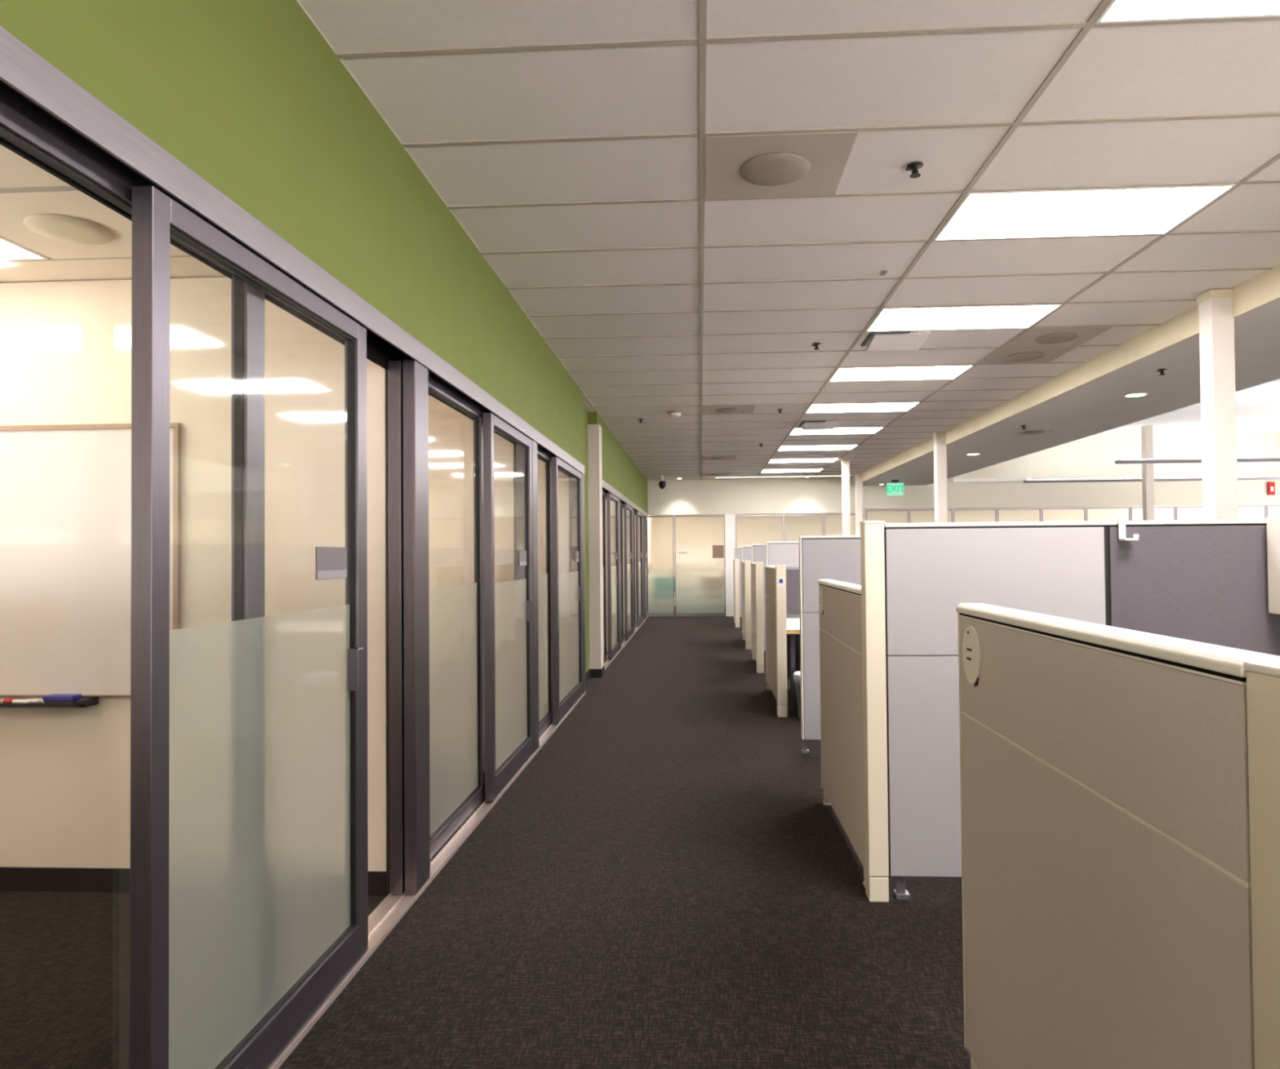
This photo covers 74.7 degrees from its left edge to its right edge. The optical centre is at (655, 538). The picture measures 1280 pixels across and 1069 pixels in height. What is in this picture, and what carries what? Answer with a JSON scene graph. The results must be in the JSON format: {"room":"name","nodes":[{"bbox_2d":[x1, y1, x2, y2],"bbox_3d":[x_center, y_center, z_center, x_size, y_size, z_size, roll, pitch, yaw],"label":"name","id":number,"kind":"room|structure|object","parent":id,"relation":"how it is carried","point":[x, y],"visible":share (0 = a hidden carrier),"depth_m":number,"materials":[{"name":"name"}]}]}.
{"room":"open-plan office","nodes":[
{"label":"open-plan office","id":0,"kind":"room"},
{"bbox_2d":[0,144,226,283],"bbox_3d":[-2.583,-1.061,8.320,3.375,0.060,21.500,-1,-1,3],"label":"ceiling","id":1,"kind":"structure","parent":0,"point":[18,174],"depth_m":3.43,"materials":[{"name":"beige tile"}]},
{"bbox_2d":[0,235,48,261],"bbox_3d":[-3.041,-1.129,3.092,1.195,0.023,0.586,-1,-1,3],"label":"recessed light","id":2,"kind":"object","parent":1,"relation":"in","point":[10,250],"visible":0.67,"depth_m":3.28,"materials":[{"name":"white plastic"}]},
{"bbox_2d":[0,239,41,259],"bbox_3d":[-3.041,-1.123,3.092,1.171,0.006,0.562,-1,-1,3],"label":"diffuser","id":3,"kind":"object","parent":2,"relation":"attached to","point":[9,249],"depth_m":3.28,"materials":[{"name":"white plastic"}]},
{"bbox_2d":[0,191,189,258],"bbox_3d":[-2.127,-1.126,3.043,0.602,0.018,0.586,-1,-1,3],"label":"ceiling vent","id":4,"kind":"object","parent":1,"relation":"in","point":[60,224],"visible":0.88,"depth_m":3.00,"materials":[{"name":"beige plastic"}]},
{"bbox_2d":[0,276,389,895],"bbox_3d":[-2.819,0.198,3.678,3.374,2.620,0.120,-1,-1,3],"label":"wall","id":5,"kind":"structure","parent":0,"point":[65,347],"depth_m":3.58,"materials":[{"name":"beige paint"}]},
{"bbox_2d":[0,422,181,697],"bbox_3d":[-3.248,0.099,3.631,2.445,1.164,0.022,-1,-1,3],"label":"whiteboard","id":6,"kind":"object","parent":5,"relation":"attached to","point":[65,490],"visible":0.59,"depth_m":3.59,"materials":[{"name":"white ceramic"}]},
{"bbox_2d":[0,697,98,707],"bbox_3d":[-3.225,0.699,3.587,1.683,0.030,0.085,-1,-1,3],"label":"tray","id":7,"kind":"object","parent":6,"relation":"attached to","point":[91,701],"visible":1,"depth_m":3.51,"materials":[{"name":"black plastic"}]},
{"bbox_2d":[43,693,81,703],"bbox_3d":[-2.511,0.680,3.546,0.131,0.039,0.058,-1,-1,3],"label":"eraser","id":8,"kind":"object","parent":7,"relation":"on","point":[55,698],"visible":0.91,"depth_m":3.52,"materials":[{"name":"blue"}]},
{"bbox_2d":[0,866,386,896],"bbox_3d":[-2.812,1.458,3.589,3.374,0.098,0.013,-1,-1,3],"label":"baseboard","id":9,"kind":"structure","parent":5,"relation":"attached to","point":[11,878],"depth_m":3.56,"materials":[{"name":"black"}]},
{"bbox_2d":[0,0,647,672],"bbox_3d":[-0.866,0.035,8.209,0.235,3.075,21.500,-1,-1,3],"label":"wall","id":10,"kind":"structure","parent":0,"point":[250,96],"depth_m":2.60,"materials":[{"name":"green paint"}]},
{"bbox_2d":[0,82,264,621],"bbox_3d":[-1.177,0.312,1.778,0.046,2.268,1.255,-1,-1,3],"label":"frame","id":11,"kind":"structure","parent":10,"relation":"in","point":[24,125],"depth_m":2.31,"materials":[{"name":"metal"}]},
{"bbox_2d":[129,185,368,1068],"bbox_3d":[-1.077,0.343,2.399,0.060,2.211,1.176,-1,-1,3],"label":"door","id":12,"kind":"structure","parent":10,"relation":"in","point":[249,873],"depth_m":2.18,"materials":[{"name":"glass"}]},
{"bbox_2d":[0,25,584,477],"bbox_3d":[-1.092,-0.783,3.042,0.131,0.128,11.130,-1,-1,3],"label":"trim","id":13,"kind":"structure","parent":10,"relation":"attached to","point":[24,71],"depth_m":2.04,"materials":[{"name":"metal"}]},
{"bbox_2d":[387,360,430,896],"bbox_3d":[-1.051,0.367,3.569,0.118,2.224,0.173,-1,-1,3],"label":"door frame","id":14,"kind":"structure","parent":10,"relation":"attached to","point":[407,380],"depth_m":3.50,"materials":[{"name":"metal"}]},
{"bbox_2d":[269,691,586,1068],"bbox_3d":[-1.069,1.471,3.001,0.121,0.020,11.130,-1,-1,3],"label":"trim","id":15,"kind":"structure","parent":10,"relation":"attached to","point":[381,922],"depth_m":3.38,"materials":[{"name":"metal"}]},
{"bbox_2d":[403,359,484,862],"bbox_3d":[-1.044,0.355,4.271,0.046,2.268,1.230,-1,-1,3],"label":"window","id":16,"kind":"structure","parent":10,"relation":"in","point":[456,612],"depth_m":4.39,"materials":[{"name":"glass"}]},
{"bbox_2d":[483,413,533,801],"bbox_3d":[-0.918,0.394,5.351,0.060,2.211,1.160,-1,-1,3],"label":"door","id":17,"kind":"structure","parent":10,"relation":"in","point":[508,712],"depth_m":5.20,"materials":[{"name":"glass"}]},
{"bbox_2d":[515,440,538,753],"bbox_3d":[-0.920,0.409,6.018,0.118,2.224,0.178,-1,-1,3],"label":"trim","id":18,"kind":"structure","parent":10,"relation":"attached to","point":[519,449],"depth_m":5.96,"materials":[{"name":"metal"}]},
{"bbox_2d":[528,437,552,737],"bbox_3d":[-0.918,0.396,6.613,0.046,2.268,1.000,-1,-1,3],"label":"window","id":19,"kind":"structure","parent":10,"relation":"in","point":[544,580],"depth_m":6.92,"materials":[{"name":"glass"}]},
{"bbox_2d":[551,457,583,723],"bbox_3d":[-0.793,0.435,7.687,0.060,2.211,1.480,-1,-1,3],"label":"door","id":20,"kind":"structure","parent":10,"relation":"in","point":[566,588],"depth_m":7.49,"materials":[{"name":"glass"}]},
{"bbox_2d":[570,473,586,693],"bbox_3d":[-0.787,0.453,8.506,0.118,2.224,0.143,-1,-1,3],"label":"trim","id":21,"kind":"structure","parent":10,"relation":"attached to","point":[573,481],"depth_m":8.46,"materials":[{"name":"metal"}]},
{"bbox_2d":[585,666,604,683],"bbox_3d":[-0.712,1.539,9.231,0.145,0.100,1.330,-1,-1,3],"label":"baseboard","id":22,"kind":"structure","parent":10,"relation":"attached to","point":[590,673],"depth_m":9.61,"materials":[{"name":"black rubber"}]},
{"bbox_2d":[587,424,603,669],"bbox_3d":[-0.756,0.139,9.783,0.245,2.920,0.260,-1,-1,3],"label":"trim","id":23,"kind":"structure","parent":10,"relation":"attached to","point":[594,431],"depth_m":9.66,"materials":[{"name":"beige paint"}]},
{"bbox_2d":[602,488,607,664],"bbox_3d":[-0.708,0.465,10.546,0.046,2.268,1.200,-1,-1,3],"label":"window","id":24,"kind":"structure","parent":10,"relation":"in","point":[604,507],"depth_m":11.05,"materials":[{"name":"glass"}]},
{"bbox_2d":[606,493,619,660],"bbox_3d":[-0.582,0.504,11.641,0.060,2.211,1.160,-1,-1,3],"label":"door","id":25,"kind":"structure","parent":10,"relation":"in","point":[613,576],"depth_m":11.54,"materials":[{"name":"metal"}]},
{"bbox_2d":[611,498,621,649],"bbox_3d":[-0.583,0.519,12.318,0.118,2.224,0.158,-1,-1,3],"label":"trim","id":26,"kind":"structure","parent":10,"relation":"attached to","point":[613,539],"depth_m":12.26,"materials":[{"name":"metal"}]},
{"bbox_2d":[615,496,624,644],"bbox_3d":[-0.577,0.507,12.998,0.046,2.268,1.190,-1,-1,3],"label":"window","id":27,"kind":"structure","parent":10,"relation":"in","point":[621,501],"depth_m":13.49,"materials":[{"name":"glass"}]},
{"bbox_2d":[602,480,648,517],"bbox_3d":[-0.481,-0.584,14.444,0.131,0.128,9.030,-1,-1,3],"label":"trim","id":28,"kind":"structure","parent":10,"relation":"attached to","point":[609,489],"depth_m":12.62,"materials":[{"name":"metal"}]},
{"bbox_2d":[603,616,648,670],"bbox_3d":[-0.459,1.670,14.403,0.121,0.020,9.030,-1,-1,3],"label":"trim","id":29,"kind":"structure","parent":10,"relation":"attached to","point":[607,663],"depth_m":12.85,"materials":[{"name":"metal"}]},
{"bbox_2d":[623,503,633,640],"bbox_3d":[-0.450,0.547,14.107,0.060,2.211,1.180,-1,-1,3],"label":"door","id":30,"kind":"structure","parent":10,"relation":"in","point":[628,568],"depth_m":14.04,"materials":[{"name":"metal"}]},
{"bbox_2d":[626,507,634,633],"bbox_3d":[-0.450,0.562,14.794,0.118,2.224,0.158,-1,-1,3],"label":"trim","id":31,"kind":"structure","parent":10,"relation":"attached to","point":[628,511],"depth_m":14.74,"materials":[{"name":"metal"}]},
{"bbox_2d":[633,508,635,628],"bbox_3d":[-0.444,0.551,15.484,0.046,2.268,1.210,-1,-1,3],"label":"window","id":32,"kind":"structure","parent":10,"relation":"in","point":[633,508],"depth_m":16.00,"materials":[{"name":"metal"}]},
{"bbox_2d":[635,511,643,627],"bbox_3d":[-0.318,0.590,16.578,0.060,2.211,1.190,-1,-1,3],"label":"door","id":33,"kind":"structure","parent":10,"relation":"in","point":[639,571],"depth_m":16.46,"materials":[{"name":"metal"}]},
{"bbox_2d":[638,514,644,622],"bbox_3d":[-0.318,0.606,17.272,0.118,2.224,0.163,-1,-1,3],"label":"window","id":34,"kind":"structure","parent":10,"relation":"attached to","point":[642,514],"depth_m":17.21,"materials":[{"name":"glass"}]},
{"bbox_2d":[643,515,648,618],"bbox_3d":[-0.217,0.623,18.460,0.060,2.211,0.820,-1,-1,3],"label":"door","id":35,"kind":"structure","parent":10,"relation":"in","point":[645,518],"depth_m":18.11,"materials":[{"name":"metal"}]},
{"bbox_2d":[428,395,516,588],"bbox_3d":[-2.689,0.240,6.109,3.374,2.620,0.120,-1,-1,3],"label":"wall","id":36,"kind":"structure","parent":0,"point":[451,433],"depth_m":5.99,"materials":[{"name":"beige paint"}]},
{"bbox_2d":[0,605,970,1068],"bbox_3d":[4.998,1.601,9.871,18.300,0.100,25.500,-1,-1,3],"label":"floor","id":37,"kind":"structure","parent":0,"point":[669,882],"depth_m":3.12,"materials":[{"name":"carpet"}]},
{"bbox_2d":[734,559,739,627],"bbox_3d":[1.558,1.037,16.014,0.089,1.307,0.084,-1,-1,3],"label":"post","id":38,"kind":"object","parent":37,"relation":"on","point":[736,561],"visible":1,"depth_m":15.97,"materials":[{"name":"beige metal"}]},
{"bbox_2d":[733,547,742,617],"bbox_3d":[2.600,0.935,17.158,1.974,1.534,0.076,-1,-1,3],"label":"wall","id":39,"kind":"structure","parent":37,"relation":"on","point":[737,551],"depth_m":17.18,"materials":[{"name":"grey"}]},
{"bbox_2d":[742,546,751,562],"bbox_3d":[2.418,0.876,13.763,1.974,1.534,0.076,-1,-1,3],"label":"wall","id":40,"kind":"structure","parent":37,"relation":"on","point":[746,550],"depth_m":13.79,"materials":[{"name":"grey"}]},
{"bbox_2d":[744,560,751,649],"bbox_3d":[1.363,0.974,12.370,0.089,1.307,0.084,-1,-1,3],"label":"post","id":41,"kind":"object","parent":37,"relation":"on","point":[747,563],"visible":1,"depth_m":12.33,"materials":[{"name":"beige metal"}]},
{"bbox_2d":[741,560,776,699],"bbox_3d":[1.274,0.951,10.524,0.080,1.289,6.417,-1,-1,3],"label":"wall","id":42,"kind":"structure","parent":37,"relation":"on","point":[770,571],"depth_m":8.40,"materials":[{"name":"beige fabric"}]},
{"bbox_2d":[751,544,765,651],"bbox_3d":[2.282,0.832,11.217,1.974,1.534,0.076,-1,-1,3],"label":"wall","id":43,"kind":"structure","parent":37,"relation":"on","point":[758,551],"depth_m":11.24,"materials":[{"name":"grey fabric"}]},
{"bbox_2d":[755,562,764,673],"bbox_3d":[1.232,0.931,9.924,0.089,1.307,0.084,-1,-1,3],"label":"post","id":44,"kind":"object","parent":37,"relation":"on","point":[758,566],"visible":1,"depth_m":9.88,"materials":[{"name":"beige metal"}]},
{"bbox_2d":[774,565,787,717],"bbox_3d":[1.090,0.885,7.273,0.089,1.307,0.094,-1,-1,3],"label":"post","id":45,"kind":"object","parent":37,"relation":"on","point":[780,571],"visible":1,"depth_m":7.23,"materials":[{"name":"beige metal"}]},
{"bbox_2d":[765,542,799,679],"bbox_3d":[2.149,0.788,8.741,1.974,1.534,0.076,-1,-1,3],"label":"wall","id":46,"kind":"structure","parent":37,"relation":"on","point":[777,553],"depth_m":8.76,"materials":[{"name":"grey fabric"}]},
{"bbox_2d":[786,568,799,613],"bbox_3d":[2.156,0.542,8.694,1.850,0.465,0.020,-1,-1,3],"label":"tackboard","id":47,"kind":"object","parent":46,"relation":"attached to","point":[793,575],"visible":0.02,"depth_m":8.72,"materials":[{"name":"grey fabric"}]},
{"bbox_2d":[786,617,799,712],"bbox_3d":[1.816,1.176,8.012,1.250,0.738,1.322,-1,-1,3],"label":"desk","id":48,"kind":"object","parent":37,"relation":"on","point":[793,625],"visible":0.18,"depth_m":7.45,"materials":[{"name":"beige"}]},
{"bbox_2d":[793,671,800,719],"bbox_3d":[1.332,1.342,7.177,0.300,0.385,0.300,-1,-1,3],"label":"waste bin","id":49,"kind":"object","parent":37,"relation":"on","point":[797,674],"visible":0.23,"depth_m":7.13,"materials":[{"name":"grey plastic"}]},
{"bbox_2d":[798,535,861,754],"bbox_3d":[2.002,0.739,5.875,1.962,1.534,0.076,-1,-1,3],"label":"wall","id":50,"kind":"structure","parent":37,"relation":"on","point":[837,557],"depth_m":5.89,"materials":[{"name":"grey fabric"}]},
{"bbox_2d":[841,460,850,535],"bbox_3d":[3.440,0.121,15.098,0.132,3.075,0.132,-1,-1,3],"label":"support column","id":51,"kind":"structure","parent":37,"relation":"on","point":[845,464],"depth_m":15.05,"materials":[{"name":"paint"}]},
{"bbox_2d":[854,473,862,535],"bbox_3d":[4.286,0.158,17.616,0.152,3.075,0.152,-1,-1,3],"label":"support column","id":52,"kind":"structure","parent":37,"relation":"on","point":[858,477],"depth_m":17.57,"materials":[{"name":"paint"}]},
{"bbox_2d":[859,520,888,902],"bbox_3d":[0.900,0.700,3.445,0.084,1.544,0.094,-1,-1,3],"label":"post","id":53,"kind":"object","parent":37,"relation":"on","point":[872,532],"visible":1,"depth_m":3.40,"materials":[{"name":"beige metal"}]},
{"bbox_2d":[933,431,947,523],"bbox_3d":[3.966,0.054,11.626,0.152,3.075,0.152,-1,-1,3],"label":"support column","id":54,"kind":"structure","parent":37,"relation":"on","point":[940,437],"depth_m":11.58,"materials":[{"name":"paint"}]},
{"bbox_2d":[817,579,1279,1068],"bbox_3d":[0.883,0.824,2.912,0.105,1.276,3.703,-1,-1,3],"label":"cubicle partition","id":55,"kind":"structure","parent":37,"relation":"on","point":[1105,825],"depth_m":1.51,"materials":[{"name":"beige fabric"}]},
{"bbox_2d":[962,626,981,687],"bbox_3d":[0.811,0.301,2.157,0.008,0.152,0.134,-1,-1,3],"label":"name tag","id":56,"kind":"object","parent":55,"relation":"attached to","point":[971,657],"visible":1,"depth_m":2.15,"materials":[{"name":"beige plastic"}]},
{"bbox_2d":[884,519,1279,900],"bbox_3d":[1.896,0.695,3.388,1.908,1.534,0.076,-1,-1,3],"label":"cubicle partition","id":57,"kind":"structure","parent":37,"relation":"on","point":[1205,581],"depth_m":3.38,"materials":[{"name":"grey fabric"}]},
{"bbox_2d":[1107,517,1138,540],"bbox_3d":[1.885,-0.039,3.376,0.059,0.091,0.138,-1,-1,3],"label":"coat hook","id":58,"kind":"object","parent":57,"relation":"hanging from","point":[1122,521],"visible":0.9,"depth_m":3.35,"materials":[{"name":"white plastic"}]},
{"bbox_2d":[1141,426,1155,520],"bbox_3d":[10.106,-0.338,17.173,0.160,3.950,0.160,-1,-1,3],"label":"support column","id":59,"kind":"structure","parent":37,"relation":"on","point":[1147,437],"depth_m":17.12,"materials":[{"name":"paint"}]},
{"bbox_2d":[1196,288,1238,519],"bbox_3d":[3.632,-0.055,5.385,0.152,3.075,0.152,-1,-1,3],"label":"support column","id":60,"kind":"structure","parent":37,"relation":"on","point":[1216,321],"depth_m":5.34,"materials":[{"name":"paint"}]},
{"bbox_2d":[1243,661,1279,1068],"bbox_3d":[0.796,0.792,1.017,0.082,1.274,0.088,-1,-1,3],"label":"post","id":61,"kind":"object","parent":37,"relation":"on","point":[1263,677],"visible":1,"depth_m":1.04,"materials":[{"name":"beige metal"}]},
{"bbox_3d":[3.175,0.774,8.781,0.070,1.546,16.700,-1,-1,3],"label":"wall","id":62,"kind":"structure","parent":37,"relation":"on","visible":0},
{"bbox_2d":[1266,515,1279,614],"bbox_3d":[2.585,0.089,2.534,0.428,0.388,1.540,-1,-1,3],"label":"bin","id":63,"kind":"object","parent":62,"relation":"attached to","point":[1273,522],"visible":1,"depth_m":3.27,"materials":[{"name":"white plastic"}]},
{"bbox_2d":[537,458,570,574],"bbox_3d":[-2.555,0.284,8.615,3.374,2.620,0.120,-1,-1,3],"label":"wall","id":64,"kind":"structure","parent":0,"point":[564,503],"depth_m":8.48,"materials":[{"name":"beige paint"}]},
{"bbox_2d":[643,515,653,577],"bbox_3d":[-0.196,0.394,20.937,0.030,2.800,4.000,-1,-1,3],"label":"wall","id":65,"kind":"structure","parent":0,"point":[650,520],"depth_m":21.73,"materials":[{"name":"beige paint"}]},
{"bbox_2d":[296,0,1279,480],"bbox_3d":[1.404,-1.554,8.115,4.830,0.060,21.500,-1,-1,3],"label":"ceiling","id":66,"kind":"structure","parent":0,"point":[566,139],"depth_m":3.67,"materials":[{"name":"tile"}]},
{"bbox_2d":[701,455,737,460],"bbox_3d":[1.099,-1.402,14.563,0.602,0.018,0.586,-1,-1,3],"label":"ceiling vent","id":67,"kind":"object","parent":66,"relation":"in","point":[704,458],"visible":1,"depth_m":14.49,"materials":[{"name":"beige metal"}]},
{"bbox_2d":[702,404,755,414],"bbox_3d":[0.839,-1.487,9.694,0.602,0.018,0.586,-1,-1,3],"label":"ceiling vent","id":68,"kind":"object","parent":66,"relation":"in","point":[706,410],"visible":1,"depth_m":9.64,"materials":[{"name":"beige metal"}]},
{"bbox_2d":[704,131,857,199],"bbox_3d":[0.513,-1.593,3.607,0.602,0.018,0.586,-1,-1,3],"label":"ceiling vent","id":69,"kind":"object","parent":66,"relation":"in","point":[798,164],"visible":1,"depth_m":3.56,"materials":[{"name":"white metal"}]},
{"bbox_2d":[713,475,853,478],"bbox_3d":[2.759,-1.353,18.175,3.000,0.010,0.340,-1,-1,3],"label":"recessed light","id":70,"kind":"object","parent":66,"relation":"in","point":[798,476],"visible":1,"depth_m":18.12,"materials":[{"name":"white plastic"}]},
{"bbox_2d":[760,468,823,472],"bbox_3d":[2.743,-1.387,16.917,1.195,0.023,0.586,-1,-1,3],"label":"recessed light","id":71,"kind":"object","parent":66,"relation":"in","point":[815,469],"visible":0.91,"depth_m":16.89,"materials":[{"name":"white plastic"}]},
{"bbox_2d":[768,458,837,462],"bbox_3d":[2.646,-1.419,15.091,1.195,0.023,0.586,-1,-1,3],"label":"recessed light","id":72,"kind":"object","parent":66,"relation":"in","point":[784,460],"visible":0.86,"depth_m":15.08,"materials":[{"name":"white plastic"}]},
{"bbox_2d":[777,444,857,450],"bbox_3d":[2.548,-1.450,13.265,1.195,0.023,0.586,-1,-1,3],"label":"recessed light","id":73,"kind":"object","parent":66,"relation":"in","point":[836,446],"visible":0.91,"depth_m":13.24,"materials":[{"name":"white plastic"}]},
{"bbox_2d":[798,421,837,430],"bbox_3d":[2.089,-1.458,10.798,0.450,0.056,0.465,-1,-1,3],"label":"ceiling vent","id":74,"kind":"object","parent":66,"relation":"in","point":[806,425],"visible":1,"depth_m":10.77,"materials":[{"name":"white metal"}]},
{"bbox_2d":[788,426,884,435],"bbox_3d":[2.450,-1.482,11.439,1.195,0.023,0.586,-1,-1,3],"label":"recessed light","id":75,"kind":"object","parent":66,"relation":"in","point":[870,429],"visible":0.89,"depth_m":11.46,"materials":[{"name":"white plastic"}]},
{"bbox_2d":[805,402,919,413],"bbox_3d":[2.353,-1.514,9.613,1.195,0.023,0.586,-1,-1,3],"label":"recessed light","id":76,"kind":"object","parent":66,"relation":"in","point":[886,406],"visible":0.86,"depth_m":9.60,"materials":[{"name":"white plastic"}]},
{"bbox_2d":[861,330,930,351],"bbox_3d":[1.860,-1.533,6.515,0.450,0.056,0.465,-1,-1,3],"label":"ceiling vent","id":77,"kind":"object","parent":66,"relation":"in","point":[898,340],"visible":1,"depth_m":6.48,"materials":[{"name":"white metal"}]},
{"bbox_2d":[828,364,973,382],"bbox_3d":[2.255,-1.546,7.787,1.195,0.023,0.586,-1,-1,3],"label":"recessed light","id":78,"kind":"object","parent":66,"relation":"in","point":[928,372],"visible":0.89,"depth_m":7.77,"materials":[{"name":"white plastic"}]},
{"bbox_2d":[905,161,923,177],"bbox_3d":[1.113,-1.580,3.594,0.067,0.045,0.067,0,-1,-42],"label":"sprinkler","id":79,"kind":"object","parent":66,"relation":"attached to","point":[913,166],"visible":1,"depth_m":3.58,"materials":[{"name":"black metal"}]},
{"bbox_2d":[866,304,1062,331],"bbox_3d":[2.157,-1.578,5.961,1.195,0.023,0.586,-1,-1,3],"label":"recessed light","id":80,"kind":"object","parent":66,"relation":"in","point":[997,317],"visible":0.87,"depth_m":5.94,"materials":[{"name":"white plastic"}]},
{"bbox_2d":[977,346,1076,364],"bbox_3d":[3.145,-1.553,7.129,0.602,0.018,0.586,-1,-1,3],"label":"ceiling vent","id":81,"kind":"object","parent":66,"relation":"in","point":[1012,355],"visible":1,"depth_m":7.08,"materials":[{"name":"beige metal"}]},
{"bbox_2d":[1003,326,1113,347],"bbox_3d":[3.113,-1.564,6.521,0.602,0.018,0.586,-1,-1,3],"label":"ceiling vent","id":82,"kind":"object","parent":66,"relation":"in","point":[1059,336],"visible":1,"depth_m":6.47,"materials":[{"name":"beige metal"}]},
{"bbox_2d":[933,184,1235,240],"bbox_3d":[2.059,-1.610,4.136,1.195,0.023,0.586,-1,-1,3],"label":"recessed light","id":83,"kind":"object","parent":66,"relation":"in","point":[1148,211],"visible":0.87,"depth_m":4.10,"materials":[{"name":"white plastic"}]},
{"bbox_2d":[1094,0,1279,23],"bbox_3d":[1.962,-1.642,2.310,1.195,0.023,0.586,-1,-1,3],"label":"recessed light","id":84,"kind":"object","parent":66,"relation":"in","point":[1117,11],"visible":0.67,"depth_m":2.57,"materials":[{"name":"white plastic"}]},
{"bbox_2d":[653,505,1203,605],"bbox_3d":[5.670,0.374,22.676,18.300,2.800,0.100,-1,-1,3],"label":"wall","id":85,"kind":"structure","parent":0,"point":[696,536],"depth_m":22.77,"materials":[{"name":"beige paint"}]},
{"bbox_2d":[647,432,1279,515],"bbox_3d":[7.196,-1.437,18.630,14.785,1.650,0.120,-1,-1,3],"label":"wall","id":86,"kind":"structure","parent":0,"point":[1094,455],"depth_m":18.50,"materials":[{"name":"white paint"}]},
{"bbox_2d":[643,515,674,617],"bbox_3d":[0.066,0.616,18.956,0.700,2.280,0.040,-1,-1,3],"label":"door","id":87,"kind":"structure","parent":86,"relation":"in","point":[660,589],"depth_m":18.95,"materials":[{"name":"glass"}]},
{"bbox_2d":[674,515,725,616],"bbox_3d":[0.999,0.607,18.891,1.130,2.280,0.070,-1,-1,3],"label":"door","id":88,"kind":"structure","parent":86,"relation":"in","point":[695,596],"depth_m":18.90,"materials":[{"name":"glass"}]},
{"bbox_2d":[712,545,724,558],"bbox_3d":[1.404,0.288,18.853,0.250,0.290,0.017,-1,-1,3],"label":"room sign","id":89,"kind":"object","parent":88,"relation":"attached to","point":[717,550],"visible":1,"depth_m":18.84,"materials":[{"name":"brown"}]},
{"bbox_2d":[724,514,735,616],"bbox_3d":[1.685,0.591,18.895,0.220,2.300,0.150,-1,-1,3],"label":"trim","id":90,"kind":"structure","parent":86,"relation":"attached to","point":[730,532],"depth_m":18.82,"materials":[{"name":"white paint"}]},
{"bbox_2d":[735,514,783,547],"bbox_3d":[2.337,0.595,18.834,1.070,2.280,0.040,-1,-1,3],"label":"window","id":91,"kind":"structure","parent":86,"relation":"in","point":[766,514],"depth_m":18.84,"materials":[{"name":"metal"}]},
{"bbox_2d":[783,514,823,542],"bbox_3d":[3.326,0.585,18.782,0.870,2.280,0.040,-1,-1,3],"label":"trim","id":92,"kind":"structure","parent":86,"relation":"in","point":[784,515],"depth_m":18.79,"materials":[{"name":"metal"}]},
{"bbox_2d":[852,264,1279,486],"bbox_3d":[3.827,-1.485,7.984,0.020,0.245,21.500,-1,-1,3],"label":"ceiling beam","id":93,"kind":"structure","parent":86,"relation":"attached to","point":[1263,289],"depth_m":6.96,"materials":[{"name":"paint"}]},
{"bbox_2d":[1023,478,1142,483],"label":"pendant light","id":94,"kind":"object","parent":86,"relation":"hanging from","point":[1140,480],"depth_m":17.71,"materials":[{"name":"grey metal"}]},
{"bbox_2d":[952,474,1279,482],"bbox_3d":[10.581,-1.336,18.362,8.000,0.080,0.050,-1,-1,3],"label":"trim","id":95,"kind":"structure","parent":86,"relation":"attached to","point":[1004,479],"depth_m":18.42,"materials":[{"name":"white paint"}]},
{"bbox_2d":[1114,458,1201,463],"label":"pendant light","id":96,"kind":"object","parent":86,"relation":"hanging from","point":[1192,460],"depth_m":13.65,"materials":[{"name":"grey metal"}]},
{"bbox_2d":[1154,477,1202,481],"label":"pendant light","id":97,"kind":"object","parent":86,"relation":"hanging from","point":[1181,478],"depth_m":17.60,"materials":[{"name":"grey metal"}]},
{"bbox_2d":[1236,453,1279,462],"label":"pendant light","id":98,"kind":"object","parent":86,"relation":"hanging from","point":[1238,460],"depth_m":13.56,"materials":[{"name":"grey metal"}]},
{"bbox_2d":[1237,462,1279,479],"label":"pendant light","id":99,"kind":"object","parent":86,"relation":"hanging from","point":[1243,477],"depth_m":17.52,"materials":[{"name":"grey metal"}]},
{"bbox_2d":[853,298,1279,486],"bbox_3d":[4.641,-1.411,7.939,1.610,0.080,21.500,-1,-1,3],"label":"ceiling","id":100,"kind":"structure","parent":0,"point":[1098,406],"depth_m":8.38,"materials":[{"name":"paint"}]},
{"bbox_2d":[886,480,905,495],"bbox_3d":[4.918,-1.048,17.183,0.382,0.320,0.060,-1,-1,3],"label":"exit sign","id":101,"kind":"object","parent":100,"relation":"hanging from","point":[892,489],"visible":1,"depth_m":17.17,"materials":[{"name":"green plastic"}]},
{"bbox_2d":[1094,378,1279,435],"bbox_3d":[9.714,-2.530,7.687,8.570,0.100,21.500,-1,-1,3],"label":"ceiling","id":102,"kind":"structure","parent":0,"point":[1257,409],"depth_m":16.18,"materials":[{"name":"white paint"}]},
{"bbox_2d":[1237,504,1279,519],"bbox_3d":[14.167,-0.512,9.417,0.100,3.950,25.500,-1,-1,3],"label":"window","id":103,"kind":"structure","parent":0,"point":[1250,513],"depth_m":20.51,"materials":[{"name":"white paint"}]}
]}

